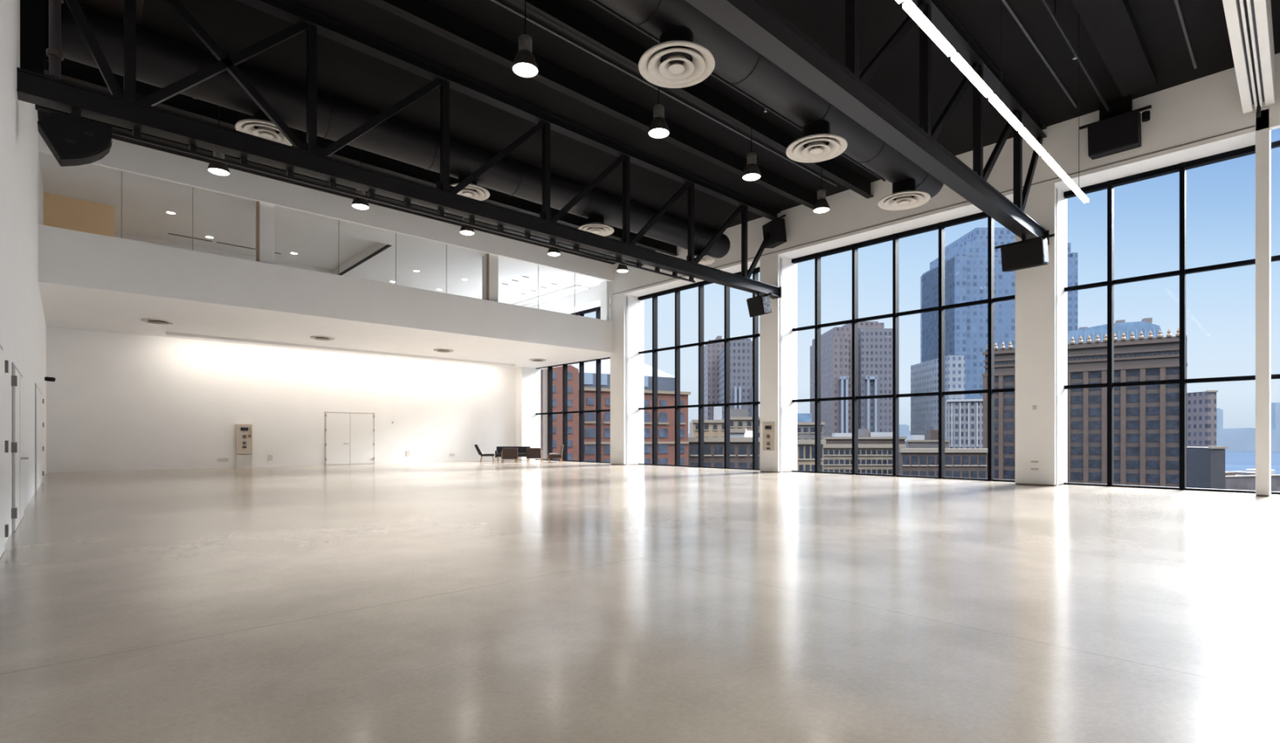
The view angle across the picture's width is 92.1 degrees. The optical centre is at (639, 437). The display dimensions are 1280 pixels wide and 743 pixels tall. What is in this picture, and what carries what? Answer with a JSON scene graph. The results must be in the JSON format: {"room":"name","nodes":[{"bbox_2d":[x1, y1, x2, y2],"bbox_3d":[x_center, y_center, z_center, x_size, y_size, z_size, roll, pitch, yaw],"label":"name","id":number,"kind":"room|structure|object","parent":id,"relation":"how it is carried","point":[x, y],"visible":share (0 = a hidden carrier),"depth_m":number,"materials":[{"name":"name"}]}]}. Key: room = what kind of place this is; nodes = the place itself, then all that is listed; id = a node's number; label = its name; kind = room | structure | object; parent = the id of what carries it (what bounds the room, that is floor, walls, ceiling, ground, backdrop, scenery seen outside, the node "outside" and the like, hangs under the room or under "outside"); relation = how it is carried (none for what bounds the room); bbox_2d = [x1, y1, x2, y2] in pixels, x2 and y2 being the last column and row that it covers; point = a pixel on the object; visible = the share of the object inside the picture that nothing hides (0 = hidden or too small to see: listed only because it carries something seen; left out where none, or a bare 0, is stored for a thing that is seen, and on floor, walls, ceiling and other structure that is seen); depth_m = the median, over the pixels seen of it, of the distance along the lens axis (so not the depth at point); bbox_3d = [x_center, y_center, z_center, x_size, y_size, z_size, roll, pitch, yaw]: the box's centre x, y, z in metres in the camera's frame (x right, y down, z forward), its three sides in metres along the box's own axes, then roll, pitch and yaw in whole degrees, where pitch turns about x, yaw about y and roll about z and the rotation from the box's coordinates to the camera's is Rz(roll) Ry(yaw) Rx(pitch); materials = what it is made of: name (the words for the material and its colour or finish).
{"room":"empty event hall","nodes":[
{"label":"empty event hall","id":0,"kind":"room"},
{"bbox_2d":[0,0,46,543],"bbox_3d":[-8.959,-3.575,8.602,0.300,9.750,39.400,0,0,-43],"label":"wall","id":1,"kind":"structure","parent":0,"point":[23,327],"depth_m":9.98,"materials":[{"name":"white paint"}]},
{"bbox_2d":[0,344,8,557],"bbox_3d":[-7.048,0.130,6.808,0.055,2.340,1.090,0,0,-43],"label":"door","id":2,"kind":"structure","parent":1,"relation":"in","point":[4,364],"depth_m":6.89,"materials":[{"name":"paint"}]},
{"bbox_2d":[11,362,19,532],"bbox_3d":[-9.027,0.130,8.935,0.055,2.340,1.440,0,0,-43],"label":"door","id":3,"kind":"structure","parent":1,"relation":"in","point":[15,371],"depth_m":8.55,"materials":[{"name":"paint"}]},
{"bbox_2d":[18,370,28,521],"bbox_3d":[-9.914,0.130,9.932,0.114,2.340,1.270,0,0,-43],"label":"door","id":4,"kind":"structure","parent":1,"relation":"in","point":[22,458],"depth_m":9.78,"materials":[{"name":"paint"}]},
{"bbox_2d":[20,0,48,75],"bbox_3d":[-9.920,-7.025,10.207,0.480,2.750,0.160,0,0,-43],"label":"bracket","id":5,"kind":"object","parent":1,"relation":"attached to","point":[34,14],"visible":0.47,"depth_m":10.10,"materials":[{"name":"metal"}]},
{"bbox_2d":[77,0,144,23],"bbox_3d":[-9.321,-7.890,10.723,1.040,0.420,1.000,0,0,-43],"label":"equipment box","id":6,"kind":"object","parent":5,"relation":"attached to","point":[116,7],"visible":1,"depth_m":10.97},
{"bbox_2d":[35,382,44,492],"bbox_3d":[-16.165,-0.005,16.608,0.055,2.610,5.260,0,0,-43],"label":"door","id":7,"kind":"structure","parent":1,"relation":"in","point":[39,400],"depth_m":15.85,"materials":[{"name":"paint"}]},
{"bbox_2d":[61,1,730,257],"bbox_3d":[-3.655,-7.200,16.951,18.800,0.924,0.924,0,0,-43],"label":"roof truss","id":8,"kind":"object","parent":1,"relation":"attached to","point":[162,61],"visible":0.82,"depth_m":13.82,"materials":[{"name":"metal"}]},
{"bbox_2d":[235,110,292,146],"bbox_3d":[-7.880,-6.633,13.020,1.132,0.535,1.132,0,0,-43],"label":"air diffuser","id":9,"kind":"object","parent":8,"relation":"attached to","point":[260,126],"visible":0.66,"depth_m":12.83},
{"bbox_2d":[449,173,489,200],"bbox_3d":[-4.512,-6.633,16.154,1.132,0.535,1.132,0,0,-43],"label":"air diffuser","id":10,"kind":"object","parent":8,"relation":"attached to","point":[473,190],"visible":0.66,"depth_m":16.07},
{"bbox_2d":[577,214,613,235],"bbox_3d":[-1.364,-6.633,19.083,1.132,0.535,1.132,0,0,-43],"label":"air diffuser","id":11,"kind":"object","parent":8,"relation":"attached to","point":[595,224],"visible":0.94,"depth_m":18.90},
{"bbox_2d":[43,192,114,236],"bbox_3d":[-20.224,-6.375,22.229,1.770,3.450,3.500,0,0,-43],"label":"wall","id":12,"kind":"structure","parent":0,"point":[59,211],"depth_m":20.91,"materials":[{"name":"paint"}]},
{"bbox_2d":[46,231,515,472],"bbox_3d":[-14.277,-3.575,30.356,21.550,9.750,0.300,0,0,-43],"label":"wall","id":13,"kind":"structure","parent":0,"point":[116,401],"depth_m":27.05,"materials":[{"name":"white paint"}]},
{"bbox_2d":[324,411,374,465],"bbox_3d":[-14.171,0.025,30.176,2.320,2.550,0.108,0,0,-43],"label":"door","id":14,"kind":"structure","parent":13,"relation":"in","point":[349,438],"depth_m":30.18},
{"bbox_2d":[41,171,585,305],"bbox_3d":[-11.923,-8.075,27.459,21.050,0.750,7.150,0,0,-43],"label":"ceiling","id":15,"kind":"structure","parent":0,"point":[144,215],"depth_m":25.61,"materials":[{"name":"white paint"}]},
{"bbox_2d":[511,284,582,305],"bbox_3d":[-5.444,-7.640,33.487,0.250,0.120,7.150,0,0,-43],"label":"linear light","id":16,"kind":"object","parent":15,"relation":"attached to","point":[575,286],"visible":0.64,"depth_m":32.74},
{"bbox_2d":[520,286,590,306],"bbox_3d":[-5.004,-7.640,33.896,0.250,0.120,7.150,0,0,-43],"label":"linear light","id":17,"kind":"object","parent":15,"relation":"attached to","point":[584,288],"visible":0.64,"depth_m":33.15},
{"bbox_2d":[38,284,610,368],"bbox_3d":[-11.263,-4.400,27.117,21.550,0.500,8.550,0,0,-43],"label":"ceiling","id":18,"kind":"structure","parent":0,"point":[63,307],"depth_m":23.41,"materials":[{"name":"white paint"}]},
{"bbox_2d":[165,331,515,366],"bbox_3d":[-12.891,-4.095,29.564,15.700,0.110,0.250,0,0,-43],"label":"washer","id":19,"kind":"object","parent":18,"relation":"attached to","point":[166,333],"visible":1,"depth_m":28.04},
{"bbox_2d":[38,224,613,353],"bbox_3d":[-8.744,-4.915,23.382,20.150,1.530,0.350,0,0,-43],"label":"wall","id":20,"kind":"structure","parent":0,"point":[68,258],"depth_m":20.34,"materials":[{"name":"white paint"}]},
{"bbox_2d":[255,200,275,264],"bbox_3d":[-12.386,-6.665,20.301,0.520,1.970,0.600,0,0,-43],"label":"post","id":21,"kind":"object","parent":20,"relation":"on","point":[267,211],"depth_m":20.12,"materials":[{"name":"white paint"}]},
{"bbox_2d":[482,253,497,302],"bbox_3d":[-6.328,-6.665,25.938,0.530,1.970,0.600,0,0,-43],"label":"post","id":22,"kind":"object","parent":20,"relation":"on","point":[493,260],"depth_m":25.78,"materials":[{"name":"white paint"}]},
{"bbox_2d":[38,132,613,287],"bbox_3d":[-9.258,-8.050,23.860,20.050,0.800,1.750,0,0,-43],"label":"wall","id":23,"kind":"structure","parent":0,"point":[295,201],"depth_m":21.21,"materials":[{"name":"white paint"}]},
{"bbox_2d":[333,242,387,274],"bbox_3d":[-12.300,-7.965,27.108,0.080,0.470,7.150,0,0,-43],"label":"trim","id":24,"kind":"structure","parent":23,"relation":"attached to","point":[377,246],"depth_m":27.05,"materials":[{"name":"white paint"}]},
{"bbox_2d":[0,459,1279,742],"bbox_3d":[-1.070,1.500,15.941,21.850,0.400,39.400,0,0,-43],"label":"floor","id":25,"kind":"structure","parent":0,"point":[533,601],"depth_m":4.74,"materials":[{"name":"concrete"}]},
{"bbox_2d":[235,423,252,467],"bbox_3d":[-17.401,0.350,27.100,0.600,1.900,0.212,0,0,-43],"label":"switch panel","id":26,"kind":"object","parent":25,"relation":"on","point":[243,432],"visible":1,"depth_m":27.06,"materials":[{"name":"beige metal"}]},
{"bbox_2d":[501,448,517,462],"bbox_3d":[-6.977,0.920,32.958,0.800,0.760,0.760,0,0,-19],"label":"armchair","id":27,"kind":"object","parent":25,"relation":"on","point":[507,453],"visible":1,"depth_m":32.60,"materials":[{"name":"brown leather"}]},
{"bbox_2d":[494,446,530,461],"bbox_3d":[-7.133,0.890,34.761,2.000,0.820,0.820,0,0,-11],"label":"sofa","id":28,"kind":"object","parent":25,"relation":"on","point":[522,451],"visible":0.55,"depth_m":34.86,"materials":[{"name":"leather"}]},
{"bbox_2d":[515,366,540,460],"bbox_3d":[-6.670,-2.785,36.751,1.300,8.170,0.700,0,0,-43],"label":"column","id":29,"kind":"structure","parent":25,"relation":"on","point":[527,379],"depth_m":36.40,"materials":[{"name":"white paint"}]},
{"bbox_2d":[526,448,542,462],"bbox_3d":[-5.754,0.920,33.691,0.800,0.760,0.760,0,0,-1],"label":"armchair","id":30,"kind":"object","parent":25,"relation":"on","point":[531,453],"visible":0.98,"depth_m":33.32,"materials":[{"name":"brown leather"}]},
{"bbox_2d":[610,293,644,465],"bbox_3d":[-0.631,-2.785,30.260,1.300,8.170,1.032,0,0,-43],"label":"column","id":31,"kind":"structure","parent":25,"relation":"on","point":[627,312],"depth_m":29.88,"materials":[{"name":"white paint"}]},
{"bbox_2d":[760,254,797,472],"bbox_3d":[5.363,-2.785,23.817,1.300,8.170,0.832,0,0,-43],"label":"column","id":32,"kind":"structure","parent":25,"relation":"on","point":[778,342],"depth_m":23.44,"materials":[{"name":"white paint"}]},
{"bbox_2d":[17,0,782,298],"bbox_3d":[-2.201,-6.835,16.283,20.060,3.210,0.400,0,0,-43],"label":"roof truss","id":33,"kind":"object","parent":32,"relation":"attached to","point":[126,108],"visible":0.98,"depth_m":13.02,"materials":[{"name":"black metal"}]},
{"bbox_2d":[45,0,63,79],"bbox_3d":[-9.087,-7.025,9.575,0.200,2.850,0.200,0,0,-43],"label":"vertical pipe","id":34,"kind":"object","parent":33,"relation":"attached to","point":[54,52],"visible":1,"depth_m":9.53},
{"bbox_2d":[37,107,112,166],"bbox_3d":[-9.009,-4.794,9.848,0.878,0.911,0.426,0,0,-43],"label":"loudspeaker","id":35,"kind":"object","parent":33,"relation":"hanging from","point":[73,140],"visible":1,"depth_m":9.72,"materials":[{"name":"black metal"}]},
{"bbox_2d":[70,111,695,282],"bbox_3d":[-3.794,-5.165,15.015,15.200,0.170,0.125,0,0,-43],"label":"track rail","id":36,"kind":"object","parent":33,"relation":"attached to","point":[135,135],"visible":0.92,"depth_m":13.10,"materials":[{"name":"black metal"}]},
{"bbox_2d":[746,291,772,317],"bbox_3d":[4.280,-4.822,22.180,0.592,0.887,1.160,0,0,-35],"label":"loudspeaker","id":37,"kind":"object","parent":33,"relation":"hanging from","point":[760,304],"visible":1,"depth_m":21.95,"materials":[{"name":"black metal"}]},
{"bbox_2d":[746,297,763,316],"bbox_3d":[4.113,-4.687,22.064,0.185,0.582,0.660,0,0,-35],"label":"grille","id":38,"kind":"object","parent":37,"relation":"attached to","point":[755,304],"depth_m":22.03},
{"bbox_2d":[762,214,786,248],"bbox_3d":[4.955,-7.568,22.756,0.513,0.935,1.290,0,0,-23],"label":"loudspeaker","id":39,"kind":"object","parent":33,"relation":"hanging from","point":[775,228],"visible":0.92,"depth_m":22.43,"materials":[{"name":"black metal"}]},
{"bbox_2d":[762,218,777,246],"bbox_3d":[4.771,-7.519,22.678,0.114,0.787,0.790,0,0,-23],"label":"grille","id":40,"kind":"object","parent":39,"relation":"attached to","point":[771,227],"depth_m":22.57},
{"bbox_2d":[762,422,774,450],"bbox_3d":[4.867,-0.060,23.363,0.045,1.080,0.520,0,0,-43],"label":"switch panel","id":41,"kind":"object","parent":32,"relation":"attached to","point":[768,428],"visible":1,"depth_m":23.34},
{"bbox_2d":[1015,182,1066,485],"bbox_3d":[11.334,-2.785,17.400,1.300,8.170,0.962,0,0,-43],"label":"column","id":42,"kind":"structure","parent":25,"relation":"on","point":[1041,299],"depth_m":16.94,"materials":[{"name":"white paint"}]},
{"bbox_2d":[684,0,1048,244],"bbox_3d":[3.616,-6.835,10.030,20.060,3.210,0.400,0,0,-43],"label":"roof truss","id":43,"kind":"object","parent":42,"relation":"attached to","point":[755,23],"visible":0.9,"depth_m":11.43,"materials":[{"name":"black metal"}]},
{"bbox_2d":[995,233,1055,271],"bbox_3d":[9.995,-4.846,16.046,0.532,0.898,1.390,0,0,-40],"label":"loudspeaker","id":44,"kind":"object","parent":43,"relation":"hanging from","point":[1023,254],"visible":1,"depth_m":15.86,"materials":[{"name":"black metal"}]},
{"bbox_2d":[1001,239,1041,270],"bbox_3d":[9.835,-4.718,15.913,0.115,0.596,0.890,0,0,-40],"label":"grille","id":45,"kind":"object","parent":44,"relation":"attached to","point":[1025,254],"depth_m":15.89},
{"bbox_2d":[1255,109,1271,496],"bbox_3d":[14.190,-3.000,14.036,0.900,8.600,0.220,0,0,-43],"label":"column","id":46,"kind":"structure","parent":25,"relation":"on","point":[1263,136],"depth_m":13.73,"materials":[{"name":"white paint"}]},
{"bbox_2d":[37,0,1279,264],"bbox_3d":[1.936,-8.600,12.489,21.550,0.300,30.250,0,0,-43],"label":"ceiling","id":47,"kind":"structure","parent":0,"point":[344,72],"depth_m":14.12,"materials":[{"name":"metal"}]},
{"bbox_2d":[207,105,230,176],"bbox_3d":[-10.270,-7.463,15.031,0.450,2.035,0.450,0,0,-43],"label":"pendant lamp","id":48,"kind":"object","parent":47,"relation":"hanging from","point":[215,167],"visible":0.63,"depth_m":14.94,"materials":[{"name":"metal"}]},
{"bbox_2d":[35,104,644,266],"bbox_3d":[-7.231,-8.200,21.682,20.050,0.500,0.220,0,0,-43],"label":"ceiling beam","id":49,"kind":"structure","parent":47,"relation":"attached to","point":[39,108],"depth_m":18.82,"materials":[{"name":"metal"}]},
{"bbox_2d":[351,148,368,209],"bbox_3d":[-7.839,-7.463,17.293,0.450,2.035,0.450,0,0,-43],"label":"pendant lamp","id":50,"kind":"object","parent":47,"relation":"hanging from","point":[357,202],"visible":0.66,"depth_m":17.18,"materials":[{"name":"metal"}]},
{"bbox_2d":[44,57,678,256],"bbox_3d":[-5.733,-8.200,20.072,20.050,0.500,0.220,0,0,-43],"label":"air duct","id":51,"kind":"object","parent":47,"relation":"attached to","point":[72,71],"depth_m":17.63,"materials":[{"name":"metal"}]},
{"bbox_2d":[63,0,717,231],"bbox_3d":[-4.166,-8.200,18.388,20.050,0.500,0.220,0,0,-43],"label":"ceiling beam","id":52,"kind":"structure","parent":47,"relation":"attached to","point":[64,0],"depth_m":15.43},
{"bbox_2d":[511,0,538,77],"bbox_3d":[-2.003,-7.402,10.771,0.450,2.035,0.450,0,0,-43],"label":"pendant lamp","id":53,"kind":"object","parent":47,"relation":"hanging from","point":[524,64],"visible":1,"depth_m":10.67,"materials":[{"name":"black metal"}]},
{"bbox_2d":[364,0,817,208],"bbox_3d":[-0.896,-8.200,14.873,20.050,0.500,0.220,0,0,-43],"label":"ceiling beam","id":54,"kind":"structure","parent":47,"relation":"attached to","point":[428,15],"depth_m":14.25,"materials":[{"name":"metal"}]},
{"bbox_2d":[648,38,669,138],"bbox_3d":[0.398,-7.402,13.005,0.450,2.035,0.450,0,0,-43],"label":"pendant lamp","id":55,"kind":"object","parent":47,"relation":"hanging from","point":[659,128],"visible":0.99,"depth_m":12.90,"materials":[{"name":"metal"}]},
{"bbox_2d":[490,0,836,186],"bbox_3d":[-0.540,-8.420,13.976,19.350,0.056,0.056,0,0,-43],"label":"conduit","id":56,"kind":"object","parent":47,"relation":"attached to","point":[497,2],"visible":1,"depth_m":14.48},
{"bbox_2d":[506,0,873,198],"bbox_3d":[0.295,-8.200,13.592,20.050,0.500,0.220,0,0,-43],"label":"ceiling beam","id":57,"kind":"structure","parent":47,"relation":"attached to","point":[559,14],"depth_m":14.28,"materials":[{"name":"metal"}]},
{"bbox_2d":[589,0,885,181],"bbox_3d":[0.673,-8.190,12.783,19.100,0.520,0.070,0,0,-43],"label":"pipe","id":58,"kind":"object","parent":47,"relation":"hanging from","point":[597,3],"visible":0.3,"depth_m":14.09,"materials":[{"name":"black metal"}]},
{"bbox_2d":[742,99,760,181],"bbox_3d":[2.748,-7.402,15.191,0.450,2.035,0.450,0,0,-43],"label":"pendant lamp","id":59,"kind":"object","parent":47,"relation":"hanging from","point":[751,172],"visible":0.99,"depth_m":15.09,"materials":[{"name":"metal"}]},
{"bbox_2d":[597,0,943,198],"bbox_3d":[1.470,-6.980,10.928,18.100,0.924,0.924,0,0,-43],"label":"duct","id":60,"kind":"object","parent":47,"relation":"hanging from","point":[736,62],"visible":0.6,"depth_m":11.53,"materials":[{"name":"metal"}]},
{"bbox_2d":[638,26,715,88],"bbox_3d":[0.598,-6.312,10.118,1.255,0.535,1.255,0,0,-43],"label":"air diffuser","id":61,"kind":"object","parent":60,"relation":"attached to","point":[677,61],"visible":1,"depth_m":10.05,"materials":[{"name":"metal"}]},
{"bbox_2d":[786,120,847,162],"bbox_3d":[3.724,-6.312,13.026,1.255,0.535,1.255,0,0,-43],"label":"air diffuser","id":62,"kind":"object","parent":60,"relation":"attached to","point":[816,144],"visible":1,"depth_m":12.92,"materials":[{"name":"metal"}]},
{"bbox_2d":[877,177,930,210],"bbox_3d":[6.799,-6.312,15.887,1.255,0.535,1.255,0,0,-43],"label":"air diffuser","id":63,"kind":"object","parent":60,"relation":"attached to","point":[904,195],"visible":1,"depth_m":15.75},
{"bbox_2d":[813,161,829,213],"bbox_3d":[5.120,-7.402,17.398,0.450,2.035,0.450,0,0,-43],"label":"pendant lamp","id":64,"kind":"object","parent":47,"relation":"hanging from","point":[821,206],"visible":0.98,"depth_m":17.29,"materials":[{"name":"metal"}]},
{"bbox_2d":[895,0,1088,202],"bbox_3d":[3.967,-6.620,7.789,14.160,3.640,0.084,0,0,-43],"label":"lamp","id":65,"kind":"object","parent":47,"relation":"hanging from","point":[908,6],"visible":0.94,"depth_m":8.72,"materials":[{"name":"white metal"}]},
{"bbox_2d":[1001,0,1077,107],"bbox_3d":[4.011,-8.420,9.086,19.350,0.056,0.056,0,0,-43],"label":"conduit","id":66,"kind":"object","parent":47,"relation":"attached to","point":[1004,2],"visible":1,"depth_m":13.36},
{"bbox_2d":[1040,0,1110,111],"bbox_3d":[4.522,-8.190,8.646,19.100,0.520,0.070,0,0,-43],"label":"pipe","id":67,"kind":"object","parent":47,"relation":"hanging from","point":[1044,2],"visible":1,"depth_m":12.76,"materials":[{"name":"black metal"}]},
{"bbox_2d":[1071,0,1157,97],"bbox_3d":[4.819,-8.324,8.069,19.150,0.248,0.650,0,0,-43],"label":"ceiling beam","id":68,"kind":"structure","parent":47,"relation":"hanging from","point":[1112,25],"depth_m":12.80,"materials":[{"name":"metal"}]},
{"bbox_2d":[1079,93,1151,159],"bbox_3d":[11.814,-7.787,15.363,0.542,1.326,1.440,0,0,-43],"label":"loudspeaker","id":69,"kind":"object","parent":47,"relation":"hanging from","point":[1117,130],"visible":0.98,"depth_m":15.21,"materials":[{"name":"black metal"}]},
{"bbox_2d":[1088,110,1137,155],"bbox_3d":[11.650,-7.519,15.210,0.094,0.738,0.940,0,0,-43],"label":"grille","id":70,"kind":"object","parent":69,"relation":"attached to","point":[1120,131],"depth_m":15.19,"materials":[{"name":"metal"}]},
{"bbox_2d":[1173,0,1196,68],"bbox_3d":[5.550,-8.420,7.431,19.350,0.056,0.056,0,0,-43],"label":"conduit","id":71,"kind":"object","parent":47,"relation":"attached to","point":[1176,2],"visible":1,"depth_m":12.78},
{"bbox_2d":[1222,0,1274,117],"bbox_3d":[6.447,-7.785,6.907,19.950,1.330,0.490,0,0,-43],"label":"track","id":72,"kind":"object","parent":47,"relation":"hanging from","point":[1249,22],"visible":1,"depth_m":11.67,"materials":[{"name":"metal"}]},
{"bbox_2d":[528,53,1279,313],"bbox_3d":[6.379,-7.660,22.872,1.500,1.580,38.800,0,0,-43],"label":"wall","id":73,"kind":"structure","parent":0,"point":[1210,105],"depth_m":16.90,"materials":[{"name":"white paint"}]},
{"bbox_2d":[535,303,610,462],"bbox_3d":[-3.444,-2.785,33.811,0.260,8.170,8.000,0,0,-43],"label":"window","id":74,"kind":"structure","parent":73,"relation":"in","point":[597,309],"depth_m":33.53,"materials":[{"name":"metal"}]},
{"bbox_2d":[600,280,609,320],"bbox_3d":[-1.709,-6.665,30.317,0.200,1.970,0.480,0,0,-43],"label":"post","id":75,"kind":"object","parent":73,"relation":"on","point":[605,286],"visible":0.79,"depth_m":30.19,"materials":[{"name":"white paint"}]},
{"bbox_2d":[637,266,759,470],"bbox_3d":[2.659,-2.785,27.252,0.260,8.170,7.880,0,0,-43],"label":"window","id":76,"kind":"structure","parent":73,"relation":"in","point":[726,340],"depth_m":27.15,"materials":[{"name":"metal"}]},
{"bbox_2d":[791,211,1015,481],"bbox_3d":[8.586,-2.785,20.882,0.260,8.170,7.880,0,0,-43],"label":"window","id":77,"kind":"structure","parent":73,"relation":"in","point":[940,226],"depth_m":20.75,"materials":[{"name":"metal"}]},
{"bbox_2d":[613,124,1255,294],"bbox_3d":[6.228,-6.985,21.925,0.012,0.030,22.180,0,0,-43],"label":"trim","id":78,"kind":"structure","parent":73,"relation":"attached to","point":[1255,125],"depth_m":17.39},
{"bbox_2d":[1063,144,1255,493],"bbox_3d":[13.221,-2.785,15.900,0.260,8.170,3.830,0,0,-43],"label":"window","id":79,"kind":"structure","parent":73,"relation":"in","point":[1109,185],"depth_m":15.62,"materials":[{"name":"metal"}]},
{"label":"outside","id":80,"kind":"structure","parent":0,"visible":0},
{"bbox_3d":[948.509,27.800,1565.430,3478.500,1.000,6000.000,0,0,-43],"label":"ground","id":81,"kind":"structure","parent":80,"visible":0},
{"bbox_2d":[540,364,578,460],"bbox_3d":[-9.422,9.146,55.277,7.046,36.308,5.250,0,0,-16],"label":"brick building","id":82,"kind":"structure","parent":81,"relation":"on","point":[572,371],"depth_m":53.53,"materials":[{"name":"brick"}]},
{"bbox_2d":[571,359,690,465],"bbox_3d":[-5.391,8.508,70.379,14.713,37.583,18.200,0,0,-29],"label":"brick building","id":83,"kind":"structure","parent":81,"relation":"on","point":[666,382],"depth_m":63.84,"materials":[{"name":"brick"}]},
{"bbox_2d":[689,406,724,437],"bbox_3d":[12.630,10.853,113.850,6.750,32.895,8.300,0,0,0],"label":"building","id":84,"kind":"structure","parent":81,"relation":"on","point":[714,428],"depth_m":109.99,"materials":[{"name":"concrete"}]},
{"bbox_2d":[703,335,724,419],"bbox_3d":[41.637,-14.306,356.500,9.517,83.213,43.000,0,0,0],"label":"tower block","id":85,"kind":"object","parent":81,"relation":"on","point":[711,351],"visible":0.36,"depth_m":335.01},
{"bbox_2d":[688,437,759,468],"bbox_3d":[9.886,13.610,78.850,8.852,27.380,14.300,0,0,0],"label":"building","id":86,"kind":"structure","parent":81,"relation":"on","point":[740,448],"depth_m":71.92,"materials":[{"name":"concrete"}]},
{"bbox_2d":[719,338,752,419],"bbox_3d":[48.402,-9.864,310.250,12.358,74.329,43.500,0,0,0],"label":"tower block","id":87,"kind":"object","parent":81,"relation":"on","point":[740,350],"visible":0.27,"depth_m":290.00,"materials":[{"name":"concrete"}]},
{"bbox_2d":[722,408,759,437],"bbox_3d":[20.384,10.832,125.850,7.460,32.935,12.300,0,0,0],"label":"building","id":88,"kind":"structure","parent":81,"relation":"on","point":[739,418],"depth_m":120.01,"materials":[{"name":"concrete"}]},
{"bbox_2d":[729,428,752,437],"bbox_3d":[15.669,12.983,94.051,2.744,28.633,6.300,0,0,26],"label":"building","id":89,"kind":"structure","parent":81,"relation":"on","point":[734,433],"depth_m":91.45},
{"bbox_2d":[797,413,825,439],"bbox_3d":[32.244,11.230,126.850,7.318,32.141,14.300,0,0,0],"label":"building","id":90,"kind":"structure","parent":81,"relation":"on","point":[806,428],"depth_m":120.01,"materials":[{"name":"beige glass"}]},
{"bbox_2d":[797,439,826,471],"bbox_3d":[19.560,13.738,78.850,4.165,27.124,14.300,0,0,0],"label":"building","id":91,"kind":"structure","parent":81,"relation":"on","point":[806,447],"depth_m":71.92,"materials":[{"name":"concrete"}]},
{"bbox_2d":[809,320,892,436],"bbox_3d":[108.310,-15.292,320.250,30.540,85.184,51.500,0,0,0],"label":"tower block","id":92,"kind":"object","parent":81,"relation":"on","point":[874,340],"visible":0.55,"depth_m":296.44,"materials":[{"name":"concrete"}]},
{"bbox_2d":[822,444,906,474],"bbox_3d":[34.411,14.143,102.850,12.870,26.313,16.300,0,0,0],"label":"building","id":93,"kind":"structure","parent":81,"relation":"on","point":[872,458],"depth_m":94.91,"materials":[{"name":"concrete"}]},
{"bbox_2d":[822,428,906,444],"bbox_3d":[53.977,12.550,156.850,21.452,29.500,14.300,0,0,0],"label":"building","id":94,"kind":"structure","parent":81,"relation":"on","point":[864,437],"depth_m":150.01,"materials":[{"name":"concrete"}]},
{"bbox_2d":[905,426,950,448],"bbox_3d":[79.486,12.052,176.850,11.769,30.495,14.300,0,0,0],"label":"building","id":95,"kind":"structure","parent":81,"relation":"on","point":[931,441],"depth_m":169.98,"materials":[{"name":"concrete"}]},
{"bbox_2d":[911,355,964,439],"bbox_3d":[146.413,-5.411,305.000,7.422,65.421,40.000,0,0,0],"label":"tower block","id":96,"kind":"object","parent":81,"relation":"on","point":[924,375],"visible":0.5,"depth_m":302.29,"materials":[{"name":"concrete"}]},
{"bbox_2d":[898,448,987,478],"bbox_3d":[41.463,14.370,85.350,12.034,25.860,3.300,0,0,0],"label":"building","id":97,"kind":"structure","parent":81,"relation":"on","point":[971,463],"depth_m":83.92,"materials":[{"name":"concrete"}]},
{"bbox_2d":[944,398,982,448],"bbox_3d":[113.432,7.125,217.124,12.050,40.349,20.500,0,0,21],"label":"stone building","id":98,"kind":"structure","parent":81,"relation":"on","point":[963,418],"depth_m":208.17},
{"bbox_2d":[688,427,1279,452],"bbox_3d":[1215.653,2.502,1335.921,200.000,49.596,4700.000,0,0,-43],"label":"hills","id":99,"kind":"structure","parent":81,"relation":"on","point":[1238,439],"depth_m":1218.56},
{"bbox_2d":[920,227,1077,399],"bbox_3d":[201.367,-44.358,354.000,66.016,143.316,52.000,0,0,0],"label":"skyscraper","id":100,"kind":"structure","parent":81,"relation":"on","point":[966,259],"depth_m":329.98,"materials":[{"name":"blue glass"}]},
{"bbox_2d":[982,328,1187,487],"bbox_3d":[92.828,3.810,130.984,32.075,46.979,30.550,0,0,36],"label":"office block","id":101,"kind":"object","parent":81,"relation":"on","point":[1147,417],"visible":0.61,"depth_m":115.41,"materials":[{"name":"brown concrete"}]},
{"bbox_2d":[1066,317,1163,343],"bbox_3d":[98.671,-21.674,135.831,24.513,6.789,9.100,0,0,29],"label":"building","id":102,"kind":"structure","parent":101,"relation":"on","point":[1146,325],"depth_m":129.57,"materials":[{"name":"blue glass"}]},
{"bbox_2d":[1186,390,1217,447],"bbox_3d":[180.966,6.139,204.850,3.270,42.323,20.300,0,0,0],"label":"building","id":103,"kind":"structure","parent":81,"relation":"on","point":[1201,406],"depth_m":196.99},
{"bbox_2d":[1186,446,1227,488],"bbox_3d":[140.625,14.679,155.850,4.051,25.242,12.300,0,0,0],"label":"building","id":104,"kind":"structure","parent":81,"relation":"on","point":[1206,466],"depth_m":151.22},
{"bbox_2d":[1225,451,1279,474],"bbox_3d":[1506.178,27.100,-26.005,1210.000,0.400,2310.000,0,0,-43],"label":"river","id":105,"kind":"structure","parent":81,"relation":"on","point":[1234,460],"depth_m":696.86,"materials":[{"name":"liquid"}]},
{"bbox_2d":[1225,469,1279,491],"bbox_3d":[241.391,20.190,254.457,36.243,14.219,20.300,0,0,-16],"label":"building","id":106,"kind":"structure","parent":81,"relation":"on","point":[1236,480],"depth_m":244.21,"materials":[{"name":"concrete"}]},
{"bbox_2d":[1271,402,1279,430],"bbox_3d":[1518.140,-27.972,1466.000,46.342,110.545,32.000,0,0,0],"label":"building","id":107,"kind":"structure","parent":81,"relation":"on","point":[1275,406],"depth_m":1450.26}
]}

